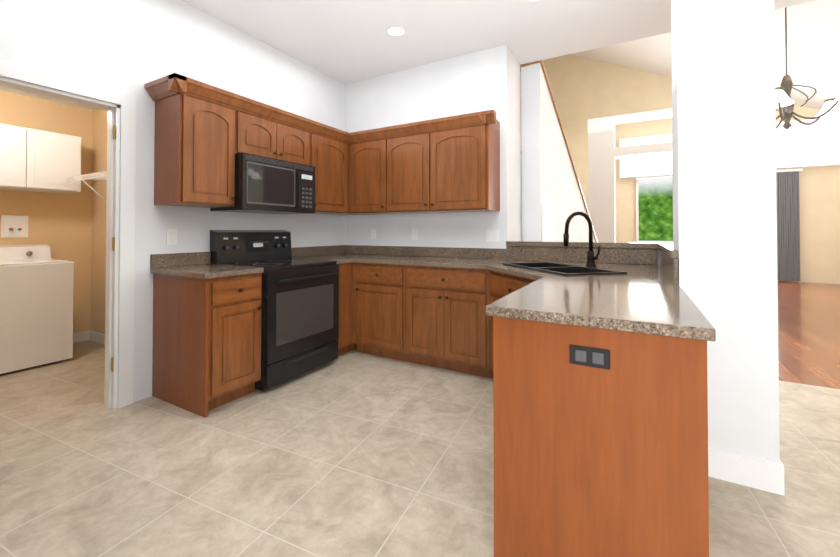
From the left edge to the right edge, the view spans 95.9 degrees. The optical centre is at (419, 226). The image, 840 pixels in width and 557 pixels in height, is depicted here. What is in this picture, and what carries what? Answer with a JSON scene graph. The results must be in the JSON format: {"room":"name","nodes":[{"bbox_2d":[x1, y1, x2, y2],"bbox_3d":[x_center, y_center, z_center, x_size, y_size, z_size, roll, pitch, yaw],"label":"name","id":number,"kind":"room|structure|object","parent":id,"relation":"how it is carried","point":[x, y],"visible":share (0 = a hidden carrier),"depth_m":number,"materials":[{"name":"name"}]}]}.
{"room":"kitchen","nodes":[
{"label":"kitchen","id":0,"kind":"room"},
{"bbox_2d":[0,86,97,110],"bbox_3d":[-3.297,-1.332,2.741,2.150,0.100,2.420,0,-1,29],"label":"ceiling","id":1,"kind":"structure","parent":0,"point":[14,91],"depth_m":3.77,"materials":[{"name":"beige paint"}]},
{"bbox_2d":[0,90,106,333],"bbox_3d":[-2.359,-0.039,2.211,0.012,2.500,2.390,0,-1,29],"label":"wall","id":2,"kind":"structure","parent":0,"point":[70,227],"depth_m":2.42,"materials":[{"name":"beige paint"}]},
{"bbox_2d":[1,215,27,237],"bbox_3d":[-3.864,0.004,3.619,0.039,0.210,0.180,0,-1,29],"label":"washer outlet box","id":3,"kind":"object","parent":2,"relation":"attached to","point":[12,226],"visible":1,"depth_m":3.61,"materials":[{"name":"white plastic"}]},
{"bbox_2d":[0,123,80,193],"bbox_3d":[-3.741,-0.622,3.546,0.329,0.560,0.800,0,-1,29],"label":"wall cabinet","id":4,"kind":"object","parent":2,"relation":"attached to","point":[33,160],"visible":1,"depth_m":3.54,"materials":[{"name":"white wood"}]},
{"bbox_2d":[73,331,88,342],"bbox_3d":[-4.115,1.174,3.188,0.014,0.100,2.150,0,-1,29],"label":"baseboard","id":5,"kind":"structure","parent":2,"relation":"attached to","point":[80,336],"depth_m":4.04,"materials":[{"name":"white wood"}]},
{"bbox_2d":[67,171,106,200],"bbox_3d":[-2.941,-0.323,3.592,1.027,0.310,0.313,0,-1,29],"label":"wire shelf","id":6,"kind":"object","parent":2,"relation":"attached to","point":[100,174],"visible":0.42,"depth_m":3.64,"materials":[{"name":"white metal"}]},
{"bbox_2d":[88,330,104,344],"bbox_3d":[-2.699,1.179,3.614,2.000,0.100,0.014,0,-1,29],"label":"baseboard","id":7,"kind":"structure","parent":2,"relation":"attached to","point":[97,337],"depth_m":4.02,"materials":[{"name":"white wood"}]},
{"bbox_2d":[0,0,520,401],"bbox_3d":[-0.144,-2.340,6.014,0.130,7.200,13.600,0,-1,29],"label":"wall","id":8,"kind":"structure","parent":0,"point":[131,47],"depth_m":2.74,"materials":[{"name":"white paint"}]},
{"bbox_2d":[0,60,135,408],"bbox_3d":[-2.272,0.154,2.224,0.151,2.115,0.973,0,-1,29],"label":"door frame","id":9,"kind":"structure","parent":8,"relation":"attached to","point":[120,107],"depth_m":2.54,"materials":[{"name":"white wood"}]},
{"bbox_2d":[166,229,176,244],"bbox_3d":[-1.856,0.081,2.834,0.008,0.116,0.072,0,-1,29],"label":"electrical outlet","id":10,"kind":"object","parent":8,"relation":"attached to","point":[171,236],"visible":1,"depth_m":2.83,"materials":[{"name":"white plastic"}]},
{"bbox_2d":[152,77,239,207],"bbox_3d":[-1.669,-0.577,2.833,0.336,0.852,0.413,0,-1,29],"label":"upper cabinet","id":11,"kind":"object","parent":8,"relation":"attached to","point":[205,133],"depth_m":2.69,"materials":[{"name":"brown wood"}]},
{"bbox_2d":[240,97,283,160],"bbox_3d":[-1.460,-0.780,3.206,0.336,0.437,0.436,0,-1,29],"label":"upper cabinet","id":12,"kind":"object","parent":8,"relation":"attached to","point":[261,125],"depth_m":3.12,"materials":[{"name":"brown wood"}]},
{"bbox_2d":[210,152,314,214],"bbox_3d":[-1.331,-0.339,3.313,0.451,0.438,0.754,0,-1,29],"label":"microwave","id":13,"kind":"object","parent":12,"relation":"attached to","point":[265,185],"visible":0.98,"depth_m":3.14,"materials":[{"name":"black metal"}]},
{"bbox_2d":[284,113,311,165],"bbox_3d":[-1.301,-0.776,3.488,0.336,0.437,0.435,0,-1,29],"label":"upper cabinet","id":14,"kind":"object","parent":8,"relation":"attached to","point":[297,130],"depth_m":3.46,"materials":[{"name":"brown wood"}]},
{"bbox_2d":[312,121,347,214],"bbox_3d":[-1.059,-0.563,3.912,0.336,0.852,0.541,0,-1,29],"label":"upper cabinet","id":15,"kind":"object","parent":8,"relation":"attached to","point":[329,145],"depth_m":3.84,"materials":[{"name":"brown wood"}]},
{"bbox_2d":[0,340,839,556],"bbox_3d":[0.406,1.256,1.038,10.540,0.120,5.800,0,-1,29],"label":"floor","id":16,"kind":"structure","parent":0,"point":[354,453],"depth_m":1.85,"materials":[{"name":"beige tile"}]},
{"bbox_2d":[0,244,73,374],"bbox_3d":[-3.628,0.701,3.338,0.660,1.048,0.680,0,-1,29],"label":"washer","id":17,"kind":"object","parent":16,"relation":"on","point":[36,302],"visible":1,"depth_m":3.27,"materials":[{"name":"white metal"}]},
{"bbox_2d":[152,273,261,417],"bbox_3d":[-1.527,0.778,2.735,0.665,0.880,0.412,0,-1,29],"label":"base cabinet","id":18,"kind":"object","parent":16,"relation":"on","point":[207,332],"depth_m":2.55,"materials":[{"name":"brown wood"}]},
{"bbox_2d":[150,252,263,278],"bbox_3d":[-1.531,0.270,2.730,0.667,0.135,0.433,0,-1,29],"label":"countertop","id":19,"kind":"structure","parent":18,"relation":"on","point":[191,264],"depth_m":2.72,"materials":[{"name":"stone"}]},
{"bbox_2d":[210,230,338,390],"bbox_3d":[-1.196,0.629,3.224,0.762,1.190,0.759,0,-1,29],"label":"range","id":20,"kind":"object","parent":16,"relation":"on","point":[300,318],"visible":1,"depth_m":3.07,"materials":[{"name":"black metal"}]},
{"bbox_2d":[338,263,351,355],"bbox_3d":[-0.837,0.794,3.978,0.642,0.880,0.904,0,-1,29],"label":"base cabinet","id":21,"kind":"object","parent":16,"relation":"on","point":[345,270],"depth_m":3.57,"materials":[{"name":"brown wood"}]},
{"bbox_2d":[291,245,646,268],"bbox_3d":[0.200,0.262,3.215,3.204,0.163,1.224,0,-1,29],"label":"countertop","id":22,"kind":"structure","parent":21,"relation":"on","point":[451,257],"depth_m":3.74,"materials":[{"name":"stone"}]},
{"bbox_2d":[503,262,626,275],"bbox_3d":[0.977,0.395,2.696,0.440,0.208,0.800,0,-1,-16],"label":"sink","id":23,"kind":"object","parent":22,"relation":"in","point":[562,269],"visible":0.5,"depth_m":2.68,"materials":[{"name":"black metal"}]},
{"bbox_2d":[563,212,600,267],"bbox_3d":[1.178,0.098,2.744,0.238,0.408,0.207,0,-1,29],"label":"faucet","id":24,"kind":"object","parent":22,"relation":"on","point":[591,257],"visible":0.94,"depth_m":2.75,"materials":[{"name":"brown metal"}]},
{"bbox_2d":[352,262,399,359],"bbox_3d":[-0.236,0.791,3.776,0.600,0.880,0.664,0,-1,29],"label":"base cabinet","id":25,"kind":"object","parent":16,"relation":"on","point":[375,287],"depth_m":3.50,"materials":[{"name":"brown wood"}]},
{"bbox_2d":[400,265,485,371],"bbox_3d":[0.376,0.786,3.397,0.840,0.880,0.721,0,-1,29],"label":"base cabinet","id":26,"kind":"object","parent":16,"relation":"on","point":[429,296],"depth_m":3.22,"materials":[{"name":"brown wood"}]},
{"bbox_2d":[460,270,527,373],"bbox_3d":[0.662,0.776,2.604,0.567,0.880,0.567,0,-1,29],"label":"base cabinet","id":27,"kind":"object","parent":16,"relation":"on","point":[476,286],"depth_m":3.02,"materials":[{"name":"brown wood"}]},
{"bbox_2d":[478,249,715,340],"bbox_3d":[0.897,0.245,1.860,0.657,0.163,1.530,0,-1,29],"label":"countertop","id":28,"kind":"structure","parent":27,"relation":"on","point":[646,294],"depth_m":1.55,"materials":[{"name":"stone"}]},
{"bbox_2d":[468,279,708,556],"bbox_3d":[0.762,0.764,1.687,0.695,0.880,1.058,0,-1,29],"label":"base cabinet","id":29,"kind":"object","parent":16,"relation":"on","point":[597,462],"depth_m":1.20,"materials":[{"name":"brown wood"}]},
{"bbox_2d":[570,345,609,369],"bbox_3d":[0.539,0.416,1.204,0.118,0.060,0.008,0,-1,29],"label":"outlet","id":30,"kind":"object","parent":29,"relation":"attached to","point":[590,357],"visible":1,"depth_m":1.20,"materials":[{"name":"black plastic"}]},
{"bbox_2d":[671,0,779,463],"bbox_3d":[1.540,-0.268,1.956,0.370,2.952,0.320,0,-1,29],"label":"column","id":31,"kind":"structure","parent":16,"relation":"on","point":[724,158],"depth_m":1.80,"materials":[{"name":"white paint"}]},
{"bbox_2d":[708,448,784,495],"bbox_3d":[1.540,1.143,1.938,0.394,0.130,0.344,0,-1,29],"label":"baseboard","id":32,"kind":"structure","parent":31,"relation":"attached to","point":[749,472],"depth_m":1.75,"materials":[{"name":"white wood"}]},
{"bbox_2d":[181,0,817,83],"bbox_3d":[0.406,-1.906,1.079,10.540,0.300,5.800,0,-1,29],"label":"ceiling","id":33,"kind":"structure","parent":0,"point":[347,41],"depth_m":3.28,"materials":[{"name":"white paint"}]},
{"bbox_2d":[386,26,405,36],"bbox_3d":[-0.212,-1.724,3.357,0.176,0.004,0.176,0,-1,29],"label":"recessed light","id":34,"kind":"object","parent":33,"relation":"in","point":[396,31],"visible":1,"depth_m":3.36,"materials":[{"name":"white"}]},
{"bbox_2d":[345,45,655,248],"bbox_3d":[0.682,-0.243,3.923,3.360,2.952,0.535,0,-1,29],"label":"wall","id":35,"kind":"structure","parent":0,"point":[483,80],"depth_m":3.90,"materials":[{"name":"white paint"}]},
{"bbox_2d":[371,229,375,238],"bbox_3d":[-0.535,0.090,4.335,0.072,0.116,0.008,0,-1,29],"label":"electrical outlet","id":36,"kind":"object","parent":35,"relation":"attached to","point":[373,233],"visible":1,"depth_m":4.33,"materials":[{"name":"white plastic"}]},
{"bbox_2d":[348,126,411,214],"bbox_3d":[-0.452,-0.561,4.103,0.573,0.852,0.339,0,-1,29],"label":"upper cabinet","id":37,"kind":"object","parent":35,"relation":"attached to","point":[369,151],"depth_m":3.95,"materials":[{"name":"brown wood"}]},
{"bbox_2d":[392,119,435,212],"bbox_3d":[-0.040,-0.564,3.869,0.623,0.852,0.339,0,-1,29],"label":"upper cabinet","id":38,"kind":"object","parent":35,"relation":"attached to","point":[413,144],"depth_m":3.68,"materials":[{"name":"brown wood"}]},
{"bbox_2d":[412,229,417,239],"bbox_3d":[-0.056,0.087,4.064,0.072,0.116,0.008,0,-1,29],"label":"electrical outlet","id":39,"kind":"object","parent":35,"relation":"attached to","point":[414,234],"visible":1,"depth_m":4.06,"materials":[{"name":"white plastic"}]},
{"bbox_2d":[436,110,499,212],"bbox_3d":[0.401,-0.567,3.620,0.635,0.852,0.339,0,-1,29],"label":"upper cabinet","id":40,"kind":"object","parent":35,"relation":"attached to","point":[467,145],"depth_m":3.44,"materials":[{"name":"brown wood"}]},
{"bbox_2d":[486,230,498,241],"bbox_3d":[0.696,0.091,3.638,0.120,0.116,0.008,0,-1,29],"label":"light switch","id":41,"kind":"object","parent":35,"relation":"attached to","point":[492,235],"visible":1,"depth_m":3.64,"materials":[{"name":"white plastic"}]},
{"bbox_2d":[656,243,678,264],"bbox_3d":[1.638,0.671,2.377,0.185,1.085,1.170,0,-1,29],"label":"countertop","id":42,"kind":"structure","parent":0,"point":[669,250],"depth_m":2.37,"materials":[{"name":"stone"}]},
{"bbox_2d":[543,54,839,283],"bbox_3d":[6.763,-2.289,9.989,8.240,7.200,0.120,0,-1,29],"label":"wall","id":43,"kind":"structure","parent":0,"point":[583,89],"depth_m":10.43,"materials":[{"name":"beige paint"}]},
{"bbox_2d":[636,175,672,242],"bbox_3d":[7.047,-0.013,9.650,2.680,2.640,0.060,0,-1,29],"label":"window frame","id":44,"kind":"structure","parent":43,"relation":"in","point":[637,223],"depth_m":10.27,"materials":[{"name":"white wood"}]},
{"bbox_2d":[636,168,802,280],"bbox_3d":[7.270,-0.016,9.415,3.280,2.560,0.090,0,-1,29],"label":"vertical blinds","id":45,"kind":"object","parent":43,"relation":"attached to","point":[788,226],"visible":0.58,"depth_m":8.71,"materials":[{"name":"grey fabric"}]},
{"bbox_2d":[620,116,839,178],"bbox_3d":[7.845,-1.869,9.177,5.320,1.060,0.220,0,-1,29],"label":"header beam","id":46,"kind":"structure","parent":43,"relation":"attached to","point":[815,144],"depth_m":8.66,"materials":[{"name":"white paint"}]},
{"bbox_2d":[570,0,839,109],"bbox_3d":[4.813,-3.984,6.564,8.240,3.973,8.040,0,-1,29],"label":"ceiling","id":47,"kind":"structure","parent":0,"point":[813,44],"depth_m":7.25,"materials":[{"name":"white paint"}]},
{"bbox_2d":[775,7,839,128],"bbox_3d":[3.122,-2.362,3.283,0.917,3.074,0.931,0,-1,29],"label":"chandelier","id":48,"kind":"object","parent":47,"relation":"hanging from","point":[784,102],"visible":0.54,"depth_m":3.22,"materials":[{"name":"white glass"}]},
{"bbox_2d":[778,281,839,388],"bbox_3d":[4.813,1.326,6.496,8.240,0.120,8.040,0,-1,29],"label":"floor","id":49,"kind":"structure","parent":0,"point":[808,333],"depth_m":4.37,"materials":[{"name":"brown wood"}]},
{"bbox_2d":[520,60,597,241],"bbox_3d":[1.624,-0.306,5.412,1.170,3.116,2.869,-1,-1,36],"label":"wall","id":50,"kind":"structure","parent":49,"relation":"on","point":[552,198],"depth_m":4.06,"materials":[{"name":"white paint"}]},
{"bbox_2d":[588,120,615,241],"bbox_3d":[3.751,-0.417,7.808,0.480,3.400,0.400,0,-1,29],"label":"column","id":51,"kind":"structure","parent":49,"relation":"on","point":[601,179],"depth_m":7.63,"materials":[{"name":"white paint"}]},
{"bbox_2d":[588,108,671,123],"bbox_3d":[4.195,-2.155,7.580,1.500,0.070,0.400,0,-1,29],"label":"cap","id":52,"kind":"object","parent":51,"relation":"on","point":[645,116],"visible":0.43,"depth_m":7.42,"materials":[{"name":"white"}]},
{"bbox_2d":[614,142,671,158],"bbox_3d":[4.404,-1.477,7.453,1.020,0.170,0.400,0,-1,29],"label":"beam","id":53,"kind":"structure","parent":51,"relation":"attached to","point":[649,150],"depth_m":7.33,"materials":[{"name":"white"}]},
{"label":"outside","id":54,"kind":"structure","parent":0,"visible":0},
{"bbox_2d":[638,179,672,242],"bbox_3d":[7.073,-0.008,9.696,2.560,2.530,0.026,0,-1,29],"label":"window","id":55,"kind":"structure","parent":54,"point":[655,201],"depth_m":10.12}
]}

